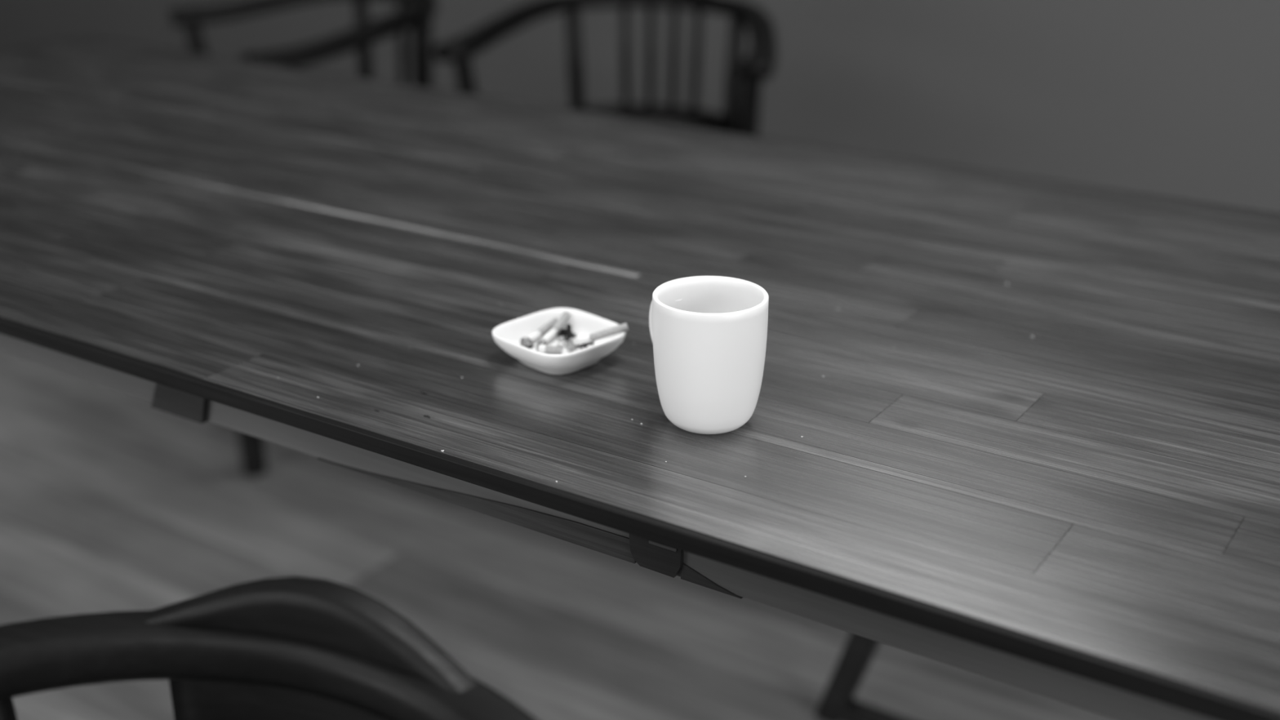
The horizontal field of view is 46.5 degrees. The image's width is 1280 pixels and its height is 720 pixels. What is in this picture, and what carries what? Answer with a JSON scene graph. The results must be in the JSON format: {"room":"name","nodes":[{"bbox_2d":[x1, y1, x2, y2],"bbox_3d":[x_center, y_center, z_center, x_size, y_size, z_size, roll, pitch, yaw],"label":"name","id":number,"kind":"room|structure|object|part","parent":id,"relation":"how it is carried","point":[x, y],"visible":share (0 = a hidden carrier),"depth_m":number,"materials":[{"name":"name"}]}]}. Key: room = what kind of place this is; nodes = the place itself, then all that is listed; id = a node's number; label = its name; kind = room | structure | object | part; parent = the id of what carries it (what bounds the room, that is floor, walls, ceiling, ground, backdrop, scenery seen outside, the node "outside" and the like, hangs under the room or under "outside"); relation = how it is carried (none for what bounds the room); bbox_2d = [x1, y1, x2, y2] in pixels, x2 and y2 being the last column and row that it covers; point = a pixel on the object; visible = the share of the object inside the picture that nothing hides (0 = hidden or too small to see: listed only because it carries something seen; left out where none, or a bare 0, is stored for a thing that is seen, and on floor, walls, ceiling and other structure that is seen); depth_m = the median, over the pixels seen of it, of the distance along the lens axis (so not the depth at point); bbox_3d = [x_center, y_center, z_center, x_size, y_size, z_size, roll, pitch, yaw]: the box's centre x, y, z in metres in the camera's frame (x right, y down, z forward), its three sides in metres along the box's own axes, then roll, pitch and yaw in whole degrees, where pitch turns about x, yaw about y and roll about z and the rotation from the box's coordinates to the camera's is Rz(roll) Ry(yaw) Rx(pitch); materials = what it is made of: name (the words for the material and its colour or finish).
{"room":"dining room","nodes":[
{"label":"dining room","id":0,"kind":"room"},
{"bbox_2d":[0,353,1114,719],"bbox_3d":[-1.327,0.592,1.909,10.300,0.120,6.000,14,26,31],"label":"floor","id":1,"kind":"structure","parent":0,"point":[111,500],"depth_m":2.37,"materials":[{"name":"grey wood"}]},
{"bbox_2d":[0,576,537,719],"bbox_3d":[-0.261,0.566,0.786,0.662,0.776,0.512,8,23,19],"label":"armchair","id":2,"kind":"object","parent":1,"relation":"on","point":[291,647],"visible":1,"depth_m":0.84,"materials":[{"name":"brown wood"}]},
{"bbox_3d":[-0.372,0.302,0.895,0.039,0.290,0.033,8,23,19],"label":"post","id":3,"kind":"part","parent":2,"relation":"part of","materials":[{"name":"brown wood"}]},
{"bbox_3d":[-0.133,0.309,0.843,0.319,0.260,0.062,16,27,34],"label":"panel","id":4,"kind":"part","parent":2,"relation":"part of","materials":[{"name":"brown wood"}]},
{"bbox_3d":[-0.185,0.147,0.837,0.244,0.036,0.045,8,23,19],"label":"crest rail","id":5,"kind":"part","parent":2,"relation":"part of","materials":[{"name":"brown wood"}]},
{"bbox_2d":[169,0,437,88],"bbox_3d":[-0.667,-0.420,3.215,0.512,0.782,0.662,-12,25,-26],"label":"armchair","id":6,"kind":"object","parent":1,"relation":"on","point":[417,16],"visible":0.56,"depth_m":3.05,"materials":[{"name":"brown wood"}]},
{"bbox_3d":[-0.966,-0.643,3.292,0.067,0.247,0.039,5,23,12],"label":"arm post","id":7,"kind":"part","parent":6,"relation":"part of","materials":[{"name":"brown wood"}]},
{"bbox_3d":[-0.619,-0.691,3.348,0.033,0.290,0.039,-12,25,-26],"label":"post","id":8,"kind":"part","parent":6,"relation":"part of","materials":[{"name":"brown wood"}]},
{"bbox_3d":[-0.452,-0.577,3.065,0.033,0.290,0.039,-12,25,-26],"label":"post","id":9,"kind":"part","parent":6,"relation":"part of","materials":[{"name":"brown wood"}]},
{"bbox_2d":[433,0,777,136],"bbox_3d":[-0.013,-0.372,3.096,0.662,0.782,0.512,6,23,15],"label":"armchair","id":10,"kind":"object","parent":1,"relation":"on","point":[759,64],"visible":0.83,"depth_m":3.12,"materials":[{"name":"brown wood"}]},
{"bbox_3d":[-0.333,-0.498,2.934,0.067,0.247,0.039,-13,25,-29],"label":"arm post","id":11,"kind":"part","parent":10,"relation":"part of","materials":[{"name":"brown wood"}]},
{"bbox_3d":[-0.138,-0.631,3.199,0.039,0.290,0.033,6,23,15],"label":"post","id":12,"kind":"part","parent":10,"relation":"part of","materials":[{"name":"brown wood"}]},
{"bbox_3d":[0.038,-0.528,3.222,0.352,0.034,0.084,6,23,15],"label":"rail","id":13,"kind":"part","parent":10,"relation":"part of","materials":[{"name":"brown wood"}]},
{"bbox_3d":[-0.017,-0.417,3.063,0.500,0.035,0.485,6,23,15],"label":"seat","id":14,"kind":"part","parent":10,"relation":"part of","materials":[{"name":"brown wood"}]},
{"bbox_3d":[0.196,-0.594,3.108,0.039,0.290,0.033,6,23,15],"label":"post","id":15,"kind":"part","parent":10,"relation":"part of","materials":[{"name":"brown wood"}]},
{"bbox_3d":[0.203,-0.440,2.790,0.039,0.247,0.067,-7,23,-17],"label":"arm post","id":16,"kind":"part","parent":10,"relation":"part of","materials":[{"name":"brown wood"}]},
{"bbox_2d":[0,36,1279,719],"bbox_3d":[-0.203,0.188,1.755,2.470,0.755,0.958,14,26,31],"label":"dining table","id":17,"kind":"object","parent":1,"relation":"on","point":[1082,512],"visible":0.98,"depth_m":1.27,"materials":[{"name":"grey wood"}]},
{"bbox_3d":[-0.708,-0.134,2.571,0.050,0.729,0.042,14,26,31],"label":"leg","id":18,"kind":"part","parent":17,"relation":"part of","materials":[{"name":"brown wood"}]},
{"bbox_2d":[492,307,626,374],"bbox_3d":[-0.065,-0.012,1.208,0.090,0.026,0.090,20,30,41],"label":"ashtray","id":19,"kind":"object","parent":17,"relation":"on","point":[508,335],"visible":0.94,"depth_m":1.21,"materials":[{"name":"white ceramic"}]},
{"bbox_2d":[520,317,558,348],"bbox_3d":[-0.082,-0.022,1.232,0.010,0.012,0.048,14,26,31],"label":"cigarette butt","id":20,"kind":"object","parent":19,"relation":"on","point":[524,341],"visible":0.94,"depth_m":1.23,"materials":[{"name":"paper"}]},
{"bbox_2d":[536,343,563,354],"bbox_3d":[-0.073,-0.008,1.205,0.021,0.008,0.008,7,23,16],"label":"cigarette butt","id":21,"kind":"object","parent":19,"relation":"on","point":[551,349],"visible":0.89,"depth_m":1.20,"materials":[{"name":"paper"}]},
{"bbox_2d":[537,311,569,344],"bbox_3d":[-0.071,-0.025,1.231,0.007,0.017,0.050,10,24,24],"label":"cigarette butt","id":22,"kind":"object","parent":19,"relation":"in","point":[565,316],"visible":1,"depth_m":1.23,"materials":[{"name":"paper"}]},
{"bbox_2d":[532,337,585,351],"bbox_3d":[-0.070,-0.015,1.228,0.056,0.002,0.030,7,23,16],"label":"ash","id":23,"kind":"object","parent":19,"relation":"in","point":[566,346],"visible":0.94,"depth_m":1.22,"materials":[{"name":"grey"}]},
{"bbox_2d":[525,328,594,348],"bbox_3d":[-0.064,-0.014,1.222,0.044,0.006,0.051,19,29,38],"label":"ash","id":24,"kind":"object","parent":19,"relation":"in","point":[564,331],"visible":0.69,"depth_m":1.23,"materials":[{"name":"grey"}]},
{"bbox_2d":[566,324,571,333],"bbox_3d":[-0.059,-0.026,1.243,0.004,0.008,0.007,-1,22,-2],"label":"burnt match","id":25,"kind":"object","parent":24,"relation":"in","point":[568,326],"visible":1,"depth_m":1.24,"materials":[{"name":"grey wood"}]},
{"bbox_2d":[568,323,628,346],"bbox_3d":[-0.034,-0.020,1.202,0.049,0.022,0.011,2,22,5],"label":"cigarette butt","id":26,"kind":"object","parent":19,"relation":"on","point":[573,341],"visible":1,"depth_m":1.20,"materials":[{"name":"paper"}]},
{"bbox_2d":[277,283,1033,482],"bbox_3d":[0.058,-0.018,1.255,0.383,0.002,0.602,20,30,41],"label":"dust","id":27,"kind":"object","parent":17,"relation":"on","point":[1006,283],"visible":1,"depth_m":1.10,"materials":[{"name":"grey"}]},
{"bbox_3d":[0.016,0.128,1.024,0.022,0.002,0.002,14,26,31],"label":"metal plate","id":28,"kind":"part","parent":17,"relation":"part of","materials":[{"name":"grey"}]},
{"bbox_2d":[648,275,768,434],"bbox_3d":[0.040,-0.003,1.088,0.108,0.100,0.083,14,26,31],"label":"coffee mug","id":29,"kind":"object","parent":17,"relation":"on","point":[708,334],"visible":1,"depth_m":1.05,"materials":[{"name":"white ceramic"}]},
{"bbox_3d":[0.020,-0.021,1.121,0.011,0.066,0.034,-15,26,-32],"label":"handle","id":30,"kind":"part","parent":29,"relation":"part of","materials":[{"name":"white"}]},
{"bbox_3d":[0.358,0.168,1.823,0.273,0.741,0.040,14,26,31],"label":"leg","id":31,"kind":"part","parent":17,"relation":"part of","materials":[{"name":"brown wood"}]},
{"bbox_2d":[0,0,1279,213],"bbox_3d":[0.290,-1.633,3.670,10.300,2.718,0.100,14,26,31],"label":"wall","id":32,"kind":"structure","parent":0,"point":[1178,99],"depth_m":3.67,"materials":[{"name":"grey paint"}]}
]}

